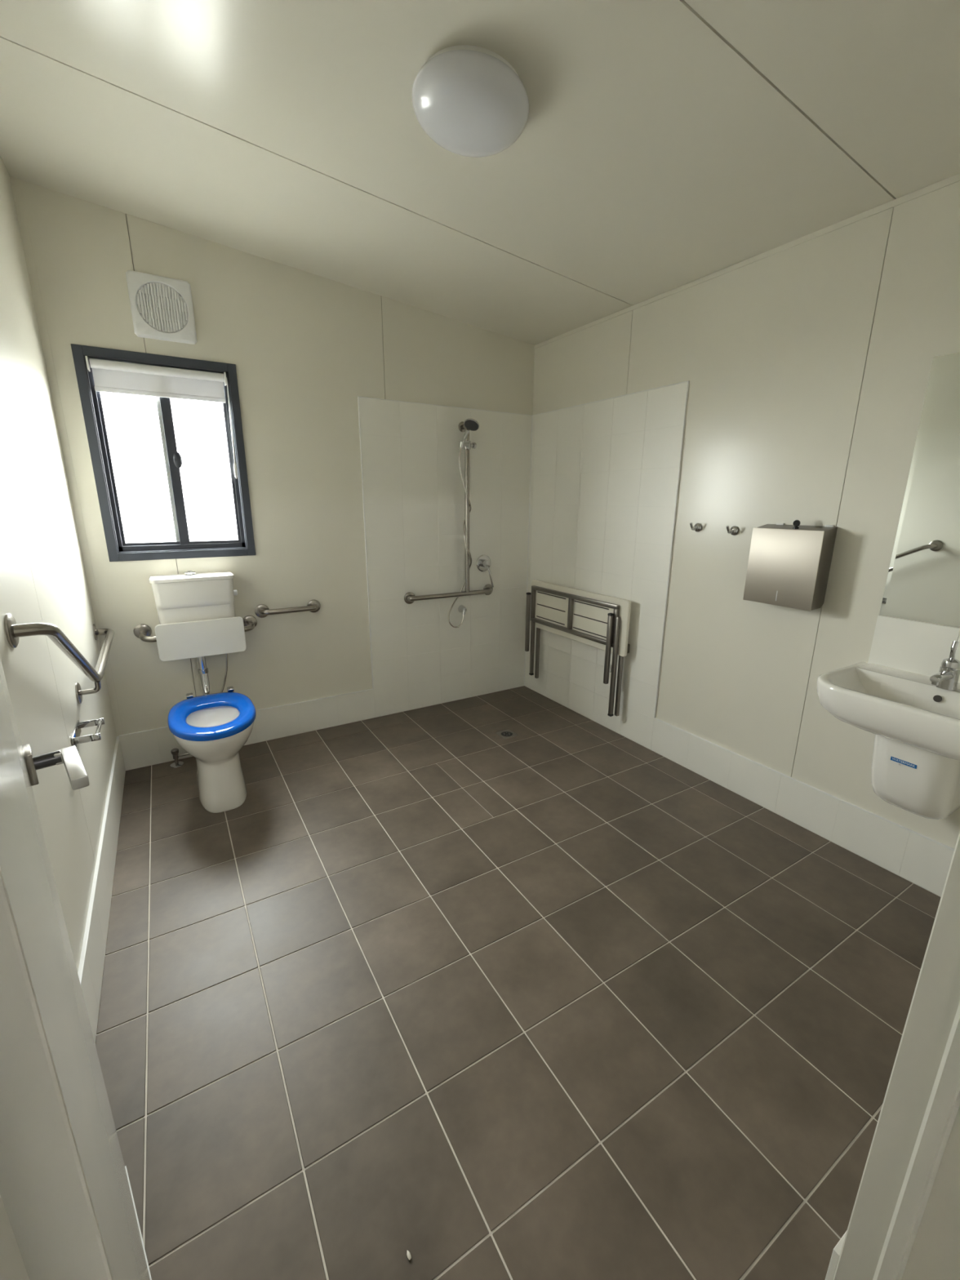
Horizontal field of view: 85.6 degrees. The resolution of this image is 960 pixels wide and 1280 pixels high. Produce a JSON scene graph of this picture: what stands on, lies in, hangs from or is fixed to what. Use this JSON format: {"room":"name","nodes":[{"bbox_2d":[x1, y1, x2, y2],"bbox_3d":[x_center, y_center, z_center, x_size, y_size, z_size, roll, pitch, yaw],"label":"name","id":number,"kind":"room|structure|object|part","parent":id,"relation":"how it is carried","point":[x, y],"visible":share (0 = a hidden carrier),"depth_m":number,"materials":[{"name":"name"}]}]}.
{"room":"accessible bathroom","nodes":[
{"label":"accessible bathroom","id":0,"kind":"room"},
{"bbox_2d":[0,155,116,971],"bbox_3d":[-1.195,-0.208,1.209,0.100,2.820,3.225,-9,17,-30],"label":"wall","id":1,"kind":"structure","parent":0,"point":[43,578],"depth_m":1.69,"materials":[{"name":"beige paint"}]},
{"bbox_3d":[-1.018,-0.192,1.000,0.009,2.700,1.197,-9,17,-30],"label":"wall panel","id":2,"kind":"part","parent":1,"relation":"part of","materials":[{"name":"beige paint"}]},
{"bbox_2d":[4,613,114,703],"bbox_3d":[-1.478,-0.004,1.922,0.092,0.472,1.541,-9,17,-30],"label":"grab rail","id":3,"kind":"object","parent":1,"relation":"attached to","point":[14,631],"visible":0.99,"depth_m":1.51,"materials":[{"name":"grey metal"}]},
{"bbox_3d":[-1.458,0.175,1.937,0.084,0.059,0.033,-3,15,-11],"label":"support post","id":4,"kind":"part","parent":3,"relation":"part of","materials":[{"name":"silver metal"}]},
{"bbox_2d":[71,717,104,746],"bbox_3d":[-1.356,0.321,1.800,0.078,0.046,0.170,-9,17,-30],"label":"toilet roll holder","id":5,"kind":"object","parent":1,"relation":"attached to","point":[76,739],"visible":0.95,"depth_m":1.78,"materials":[{"name":"silver metal"}]},
{"bbox_3d":[-1.387,0.326,1.782,0.006,0.046,0.170,-9,17,-30],"label":"wall plate","id":6,"kind":"part","parent":5,"relation":"part of","materials":[{"name":"silver metal"}]},
{"bbox_3d":[-1.316,0.331,1.737,0.074,0.024,0.005,-9,17,-30],"label":"arm","id":7,"kind":"part","parent":5,"relation":"part of","materials":[{"name":"silver metal"}]},
{"bbox_3d":[-1.392,0.298,1.858,0.074,0.024,0.005,-9,17,-30],"label":"arm","id":8,"kind":"part","parent":5,"relation":"part of","materials":[{"name":"silver metal"}]},
{"bbox_2d":[77,736,125,1044],"bbox_3d":[-1.158,0.948,1.556,0.011,0.207,3.010,-9,17,-30],"label":"baseboard","id":9,"kind":"structure","parent":1,"relation":"attached to","point":[91,968],"depth_m":1.75,"materials":[{"name":"white tile"}]},
{"bbox_3d":[-1.155,0.852,1.525,0.011,0.004,3.000,-9,17,-30],"label":"tile edge trim","id":10,"kind":"part","parent":9,"relation":"part of","materials":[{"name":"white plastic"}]},
{"bbox_2d":[9,176,534,769],"bbox_3d":[-0.806,-0.743,3.189,2.885,2.830,0.114,-9,17,-30],"label":"wall","id":11,"kind":"structure","parent":0,"point":[353,401],"depth_m":3.03,"materials":[{"name":"beige paint"}]},
{"bbox_3d":[-1.768,-0.620,2.574,0.391,2.700,0.009,-9,17,-30],"label":"wall panel","id":12,"kind":"part","parent":11,"relation":"part of","materials":[{"name":"beige paint"}]},
{"bbox_2d":[125,270,196,344],"bbox_3d":[-1.501,-1.567,2.454,0.259,0.268,0.040,-9,17,-30],"label":"exhaust fan","id":13,"kind":"object","parent":11,"relation":"attached to","point":[162,308],"visible":1,"depth_m":2.44,"materials":[{"name":"white plastic"}]},
{"bbox_2d":[136,282,187,332],"bbox_3d":[-1.495,-1.565,2.444,0.204,0.204,0.009,-9,17,-30],"label":"grille","id":14,"kind":"object","parent":13,"relation":"attached to","point":[161,307],"depth_m":2.44,"materials":[{"name":"white plastic"}]},
{"bbox_2d":[71,343,255,561],"bbox_3d":[-1.568,-0.911,2.653,0.677,0.972,0.087,-9,17,-30],"label":"window","id":15,"kind":"structure","parent":11,"relation":"in","point":[118,550],"depth_m":2.63,"materials":[{"name":"grey metal"}]},
{"bbox_3d":[-1.823,-0.862,2.464,0.040,0.972,0.016,-9,17,-30],"label":"architrave","id":16,"kind":"part","parent":15,"relation":"part of","materials":[{"name":"grey metal"}]},
{"bbox_3d":[-1.825,-0.878,2.526,0.022,0.892,0.047,-9,17,-30],"label":"frame","id":17,"kind":"part","parent":15,"relation":"part of","materials":[{"name":"grey metal"}]},
{"bbox_3d":[-1.690,-0.900,2.609,0.305,0.848,0.014,-9,17,-30],"label":"sash","id":18,"kind":"part","parent":15,"relation":"part of","materials":[{"name":"grey"}]},
{"bbox_3d":[-1.547,-1.353,2.503,0.597,0.040,0.016,-9,17,-30],"label":"architrave","id":19,"kind":"part","parent":15,"relation":"part of","materials":[{"name":"grey metal"}]},
{"bbox_2d":[84,355,237,478],"bbox_3d":[-1.551,-1.080,2.578,0.583,0.519,0.056,-9,17,-30],"label":"roller blind","id":20,"kind":"object","parent":15,"relation":"attached to","point":[108,376],"visible":1,"depth_m":2.53,"materials":[{"name":"white fabric"}]},
{"bbox_3d":[-1.563,-1.211,2.563,0.556,0.022,0.010,-9,17,-30],"label":"rail","id":21,"kind":"part","parent":20,"relation":"part of","materials":[{"name":"white fabric"}]},
{"bbox_3d":[-1.295,-1.142,2.696,0.008,0.411,0.014,2,15,6],"label":"chain","id":22,"kind":"part","parent":20,"relation":"part of","materials":[{"name":"white plastic"}]},
{"bbox_3d":[-1.581,-0.499,2.781,0.597,0.030,0.047,-9,17,-30],"label":"frame","id":23,"kind":"part","parent":15,"relation":"part of","materials":[{"name":"grey metal"}]},
{"bbox_3d":[-1.552,-0.453,2.744,0.597,0.040,0.016,-9,17,-30],"label":"architrave","id":24,"kind":"part","parent":15,"relation":"part of","materials":[{"name":"grey metal"}]},
{"bbox_3d":[-1.462,-0.929,2.725,0.302,0.848,0.014,-9,17,-30],"label":"sash","id":25,"kind":"part","parent":15,"relation":"part of","materials":[{"name":"grey metal"}]},
{"bbox_3d":[-1.332,-0.953,2.813,0.022,0.892,0.047,-9,17,-30],"label":"frame","id":26,"kind":"part","parent":15,"relation":"part of","materials":[{"name":"grey metal"}]},
{"bbox_3d":[-1.277,-0.944,2.783,0.040,0.972,0.016,-9,17,-30],"label":"architrave","id":27,"kind":"part","parent":15,"relation":"part of","materials":[{"name":"grey metal"}]},
{"bbox_2d":[149,570,237,694],"bbox_3d":[-1.483,0.122,2.807,0.398,0.987,0.235,-9,17,-30],"label":"cistern","id":28,"kind":"object","parent":11,"relation":"attached to","point":[189,596],"visible":0.76,"depth_m":2.70,"materials":[{"name":"white ceramic"}]},
{"bbox_3d":[-1.506,-0.329,2.716,0.385,0.022,0.158,-9,17,-30],"label":"lid","id":29,"kind":"part","parent":28,"relation":"part of","materials":[{"name":"white ceramic"}]},
{"bbox_3d":[-1.509,-0.146,2.769,0.373,0.357,0.150,-9,17,-30],"label":"tank","id":30,"kind":"part","parent":28,"relation":"part of","materials":[{"name":"white ceramic"}]},
{"bbox_2d":[133,615,257,662],"bbox_3d":[-1.508,-0.023,2.799,0.600,0.195,0.162,-9,17,-30],"label":"support","id":31,"kind":"object","parent":11,"relation":"attached to","point":[206,637],"visible":1,"depth_m":2.73,"materials":[{"name":"white plastic"}]},
{"bbox_2d":[119,688,374,770],"bbox_3d":[-1.322,0.519,3.151,1.417,0.207,0.011,-9,17,-30],"label":"baseboard","id":32,"kind":"structure","parent":11,"relation":"attached to","point":[146,748],"depth_m":3.20,"materials":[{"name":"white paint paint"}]},
{"bbox_3d":[-1.321,0.421,3.125,1.417,0.004,0.011,-9,17,-30],"label":"tile edge trim","id":33,"kind":"part","parent":32,"relation":"part of","materials":[{"name":"white plastic"}]},
{"bbox_3d":[-1.086,-0.705,2.978,1.197,2.664,0.009,-9,17,-30],"label":"wall panel","id":34,"kind":"part","parent":11,"relation":"part of","materials":[{"name":"beige paint"}]},
{"bbox_2d":[254,599,320,617],"bbox_3d":[-1.116,-0.178,3.045,0.375,0.080,0.086,-9,17,-30],"label":"grab rail","id":35,"kind":"object","parent":11,"relation":"attached to","point":[261,611],"visible":1,"depth_m":3.01,"materials":[{"name":"grey metal"}]},
{"bbox_3d":[-0.712,-0.542,3.244,0.005,1.804,0.012,-9,17,-30],"label":"tile edge trim","id":36,"kind":"part","parent":11,"relation":"part of","materials":[{"name":"white plastic"}]},
{"bbox_3d":[-0.172,-1.492,3.322,1.253,0.004,0.012,-9,17,-30],"label":"tile edge trim","id":37,"kind":"part","parent":11,"relation":"part of","materials":[{"name":"white plastic"}]},
{"bbox_2d":[404,421,493,604],"bbox_3d":[-0.183,-0.836,3.442,0.696,1.165,0.087,-9,17,-30],"label":"grab rail","id":38,"kind":"object","parent":11,"relation":"attached to","point":[409,597],"visible":0.88,"depth_m":3.47,"materials":[{"name":"grey metal"}]},
{"bbox_3d":[-0.193,-0.314,3.578,0.668,0.038,0.087,-9,17,-30],"label":"horizontal rail","id":39,"kind":"part","parent":38,"relation":"part of","materials":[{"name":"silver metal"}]},
{"bbox_2d":[448,418,479,627],"bbox_3d":[-0.105,-0.748,3.475,0.208,1.352,0.167,2,15,7],"label":"shower","id":40,"kind":"object","parent":38,"relation":"attached to","point":[472,424],"visible":0.95,"depth_m":3.35,"materials":[{"name":"silver metal"}]},
{"bbox_3d":[-0.098,-1.272,3.285,0.063,0.117,0.027,0,15,-2],"label":"handle","id":41,"kind":"part","parent":40,"relation":"part of","materials":[{"name":"silver metal"}]},
{"bbox_3d":[-0.092,-1.250,3.320,0.023,0.026,0.066,11,18,35],"label":"holder arm","id":42,"kind":"part","parent":40,"relation":"part of","materials":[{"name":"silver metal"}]},
{"bbox_3d":[-0.049,-1.266,3.376,0.044,0.038,0.038,-9,17,-30],"label":"slider knob","id":43,"kind":"part","parent":40,"relation":"part of","materials":[{"name":"silver metal"}]},
{"bbox_3d":[-0.098,-0.862,3.487,0.031,1.102,0.083,-8,17,-28],"label":"vertical rail","id":44,"kind":"part","parent":38,"relation":"part of","materials":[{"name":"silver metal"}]},
{"bbox_3d":[-0.104,-0.800,3.566,1.092,2.553,0.009,-9,17,-30],"label":"wall panel","id":45,"kind":"part","parent":11,"relation":"part of","materials":[{"name":"beige paint"}]},
{"bbox_2d":[475,554,493,587],"bbox_3d":[0.049,-0.487,3.670,0.120,0.224,0.096,-9,17,-30],"label":"shower mixer","id":46,"kind":"object","parent":11,"relation":"attached to","point":[483,562],"visible":1,"depth_m":3.67,"materials":[{"name":"silver metal"}]},
{"bbox_3d":[0.027,-0.547,3.692,0.120,0.120,0.010,-9,17,-30],"label":"wall plate","id":47,"kind":"part","parent":46,"relation":"part of","materials":[{"name":"silver metal"}]},
{"bbox_3d":[0.069,-0.454,3.664,0.044,0.164,0.051,-9,17,-30],"label":"lever","id":48,"kind":"part","parent":46,"relation":"part of","materials":[{"name":"silver metal"}]},
{"bbox_2d":[0,0,959,345],"bbox_3d":[0.005,-1.663,1.562,2.885,0.359,3.225,-9,17,-30],"label":"ceiling","id":49,"kind":"structure","parent":0,"point":[663,146],"depth_m":1.66,"materials":[{"name":"beige paint"}]},
{"bbox_3d":[-0.550,-1.857,2.463,2.685,0.257,0.877,-9,17,-30],"label":"panel","id":50,"kind":"part","parent":49,"relation":"part of","materials":[{"name":"beige paint"}]},
{"bbox_2d":[411,44,528,157],"bbox_3d":[-0.027,-1.556,1.524,0.342,0.118,0.344,-9,17,-30],"label":"ceiling light","id":51,"kind":"object","parent":49,"relation":"attached to","point":[468,100],"visible":1,"depth_m":1.45,"materials":[{"name":"white plastic"}]},
{"bbox_3d":[0.540,-1.382,0.719,2.685,0.257,0.923,-9,17,-30],"label":"panel","id":52,"kind":"part","parent":49,"relation":"part of","materials":[{"name":"beige paint"}]},
{"bbox_2d":[95,685,941,1279],"bbox_3d":[-0.010,0.935,2.261,2.885,0.120,3.225,-9,17,-30],"label":"floor","id":53,"kind":"structure","parent":0,"point":[559,998],"depth_m":1.52,"materials":[{"name":"tile"}]},
{"bbox_2d":[169,748,190,768],"bbox_3d":[-1.667,0.646,2.886,0.113,0.094,0.068,-9,17,-30],"label":"valve","id":54,"kind":"object","parent":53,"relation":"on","point":[175,752],"visible":0.97,"depth_m":2.87,"materials":[{"name":"silver metal"}]},
{"bbox_3d":[-1.686,0.617,2.867,0.038,0.028,0.036,-9,17,-30],"label":"valve handle","id":55,"kind":"part","parent":54,"relation":"part of","materials":[{"name":"silver metal"}]},
{"bbox_2d":[177,752,190,756],"bbox_3d":[-1.647,0.638,2.891,0.071,0.016,0.012,-6,16,-22],"label":"outlet","id":56,"kind":"object","parent":54,"relation":"attached to","point":[183,754],"depth_m":2.89,"materials":[{"name":"silver metal"}]},
{"bbox_2d":[167,686,256,813],"bbox_3d":[-1.342,0.523,2.633,0.372,0.468,0.828,-9,17,-30],"label":"pan","id":57,"kind":"object","parent":53,"relation":"on","point":[213,729],"visible":1,"depth_m":2.45,"materials":[{"name":"white ceramic"}]},
{"bbox_3d":[-1.272,0.351,2.470,0.372,0.030,0.563,-9,17,-30],"label":"seat","id":58,"kind":"part","parent":57,"relation":"part of","materials":[{"name":"blue plastic"}]},
{"bbox_2d":[406,1250,411,1259],"bbox_3d":[-0.140,1.204,1.016,0.007,0.006,0.015,-9,17,-30],"label":"chip","id":59,"kind":"object","parent":53,"relation":"on","point":[408,1254],"visible":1,"depth_m":1.01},
{"bbox_2d":[495,728,517,738],"bbox_3d":[0.170,0.596,3.290,0.108,0.003,0.108,-9,17,-30],"label":"floor drain","id":60,"kind":"object","parent":53,"relation":"on","point":[505,734],"depth_m":3.28,"materials":[{"name":"grey metal"}]},
{"bbox_2d":[524,181,959,848],"bbox_3d":[1.184,-0.448,2.631,0.112,2.572,3.225,-9,17,-30],"label":"wall","id":61,"kind":"structure","parent":0,"point":[787,386],"depth_m":2.41,"materials":[{"name":"beige paint"}]},
{"bbox_2d":[524,579,631,716],"bbox_3d":[0.620,0.022,3.490,0.120,0.736,0.946,-9,17,-30],"label":"shower seat","id":62,"kind":"object","parent":61,"relation":"attached to","point":[601,621],"visible":1,"depth_m":3.34,"materials":[{"name":"beige laminate"}]},
{"bbox_3d":[0.389,0.046,3.854,0.024,0.425,0.024,-9,17,-30],"label":"leg","id":63,"kind":"part","parent":62,"relation":"part of","materials":[{"name":"silver metal"}]},
{"bbox_3d":[0.816,0.162,3.153,0.024,0.620,0.024,-9,17,-30],"label":"leg","id":64,"kind":"part","parent":62,"relation":"part of","materials":[{"name":"silver metal"}]},
{"bbox_3d":[0.596,-0.723,3.487,0.009,2.452,0.879,-9,17,-30],"label":"wall panel","id":65,"kind":"part","parent":61,"relation":"part of","materials":[{"name":"beige paint"}]},
{"bbox_3d":[0.701,-1.428,3.104,0.012,0.004,1.283,-9,17,-30],"label":"tile edge trim","id":66,"kind":"part","parent":61,"relation":"part of","materials":[{"name":"white plastic"}]},
{"bbox_3d":[1.029,-0.414,2.805,0.012,1.804,0.005,-9,17,-30],"label":"tile edge trim","id":67,"kind":"part","parent":61,"relation":"part of","materials":[{"name":"white plastic"}]},
{"bbox_2d":[689,522,702,532],"bbox_3d":[1.082,-0.569,2.621,0.065,0.047,0.044,-9,17,-30],"label":"robe hook","id":68,"kind":"object","parent":61,"relation":"attached to","point":[697,527],"visible":1,"depth_m":2.62,"materials":[{"name":"silver metal"}]},
{"bbox_3d":[1.077,-0.573,2.617,0.055,0.038,0.014,-9,17,-30],"label":"arm","id":69,"kind":"part","parent":68,"relation":"part of","materials":[{"name":"silver metal"}]},
{"bbox_2d":[726,525,738,535],"bbox_3d":[1.186,-0.518,2.456,0.065,0.047,0.044,-9,17,-30],"label":"robe hook","id":70,"kind":"object","parent":61,"relation":"attached to","point":[734,531],"visible":1,"depth_m":2.46,"materials":[{"name":"silver metal"}]},
{"bbox_3d":[1.182,-0.522,2.452,0.055,0.038,0.014,-9,17,-30],"label":"arm","id":71,"kind":"part","parent":70,"relation":"part of","materials":[{"name":"silver metal"}]},
{"bbox_2d":[533,173,959,348],"bbox_3d":[1.148,-1.655,2.288,0.004,0.021,3.010,-9,17,-30],"label":"trim","id":72,"kind":"structure","parent":61,"relation":"attached to","point":[956,178],"depth_m":2.13,"materials":[{"name":"beige paint"}]},
{"bbox_3d":[1.134,-0.488,2.626,0.009,2.452,1.199,-9,17,-30],"label":"wall panel","id":73,"kind":"part","parent":61,"relation":"part of","materials":[{"name":"beige paint"}]},
{"bbox_2d":[742,520,837,611],"bbox_3d":[1.324,-0.332,2.229,0.104,0.361,0.296,-9,17,-30],"label":"dispenser","id":74,"kind":"object","parent":61,"relation":"attached to","point":[788,566],"visible":1,"depth_m":2.17,"materials":[{"name":"silver metal"}]},
{"bbox_2d":[650,717,954,897],"bbox_3d":[1.465,0.748,2.359,0.011,0.207,1.717,-9,17,-30],"label":"baseboard","id":75,"kind":"structure","parent":61,"relation":"attached to","point":[924,861],"depth_m":2.30,"materials":[{"name":"white tile"}]},
{"bbox_3d":[1.685,-0.248,1.746,0.009,2.452,0.927,-9,17,-30],"label":"wall panel","id":76,"kind":"part","parent":61,"relation":"part of","materials":[{"name":"beige paint"}]},
{"bbox_2d":[817,662,959,819],"bbox_3d":[1.505,0.394,1.790,0.420,0.454,0.604,-9,17,-30],"label":"basin","id":77,"kind":"object","parent":61,"relation":"attached to","point":[913,720],"visible":1,"depth_m":1.76,"materials":[{"name":"white ceramic"}]},
{"bbox_3d":[1.506,0.257,1.753,0.420,0.160,0.604,-9,17,-30],"label":"bowl","id":78,"kind":"part","parent":77,"relation":"part of","materials":[{"name":"white ceramic"}]},
{"bbox_2d":[890,756,916,768],"bbox_3d":[1.438,0.419,1.763,0.002,0.021,0.074,-9,17,-30],"label":"sticker","id":79,"kind":"object","parent":77,"relation":"attached to","point":[897,760],"visible":1,"depth_m":1.76,"materials":[{"name":"blue"}]},
{"bbox_2d":[929,640,959,690],"bbox_3d":[1.565,0.088,1.742,0.147,0.166,0.058,-9,17,-30],"label":"tap","id":80,"kind":"object","parent":77,"relation":"on","point":[947,677],"visible":1,"depth_m":1.75,"materials":[{"name":"silver metal"}]},
{"bbox_3d":[1.550,0.127,1.743,0.113,0.035,0.040,-9,17,-30],"label":"spout","id":81,"kind":"part","parent":80,"relation":"part of","materials":[{"name":"silver metal"}]},
{"bbox_3d":[1.595,0.037,1.747,0.019,0.070,0.015,-9,17,-30],"label":"lever","id":82,"kind":"part","parent":80,"relation":"part of","materials":[{"name":"silver metal"}]},
{"bbox_2d":[867,615,959,683],"bbox_3d":[1.683,0.064,1.811,0.009,0.204,0.544,-9,17,-30],"label":"tile backsplash","id":83,"kind":"structure","parent":61,"relation":"attached to","point":[919,647],"depth_m":1.93,"materials":[{"name":"white tile"}]},
{"bbox_2d":[879,352,959,626],"bbox_3d":[1.688,-0.472,1.666,0.006,0.898,0.541,-9,17,-30],"label":"mirror","id":84,"kind":"object","parent":61,"relation":"attached to","point":[922,584],"visible":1,"depth_m":1.82,"materials":[{"name":"clear glass"}]},
{"bbox_2d":[901,1105,959,1279],"bbox_3d":[0.800,-0.043,0.619,2.885,2.830,0.115,-9,17,-30],"label":"wall","id":85,"kind":"structure","parent":0,"point":[935,1253],"depth_m":0.75,"materials":[{"name":"beige paint"}]},
{"bbox_2d":[0,657,151,1279],"bbox_3d":[-0.454,0.262,0.568,0.106,2.046,0.909,-13,20,-41],"label":"door","id":86,"kind":"structure","parent":85,"relation":"in","point":[66,1193],"depth_m":0.22,"materials":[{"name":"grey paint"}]},
{"bbox_3d":[-0.747,0.207,0.862,0.010,0.054,0.054,-13,20,-41],"label":"handle","id":87,"kind":"part","parent":86,"relation":"part of","materials":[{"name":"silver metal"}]},
{"bbox_3d":[-0.671,0.210,0.850,0.032,0.021,0.143,-13,20,-41],"label":"handle lever","id":88,"kind":"part","parent":86,"relation":"part of","materials":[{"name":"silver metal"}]},
{"bbox_2d":[0,831,959,1279],"bbox_3d":[0.263,0.280,0.370,0.998,2.130,0.137,-9,17,-30],"label":"door frame","id":89,"kind":"structure","parent":85,"relation":"attached to","point":[921,1104],"depth_m":0.74,"materials":[{"name":"grey paint"}]},
{"bbox_2d":[825,1231,846,1279],"bbox_3d":[1.253,1.039,1.278,1.511,0.203,0.020,-9,17,-30],"label":"baseboard","id":90,"kind":"structure","parent":85,"relation":"attached to","point":[837,1250],"depth_m":0.89,"materials":[{"name":"white paint"}]}
]}

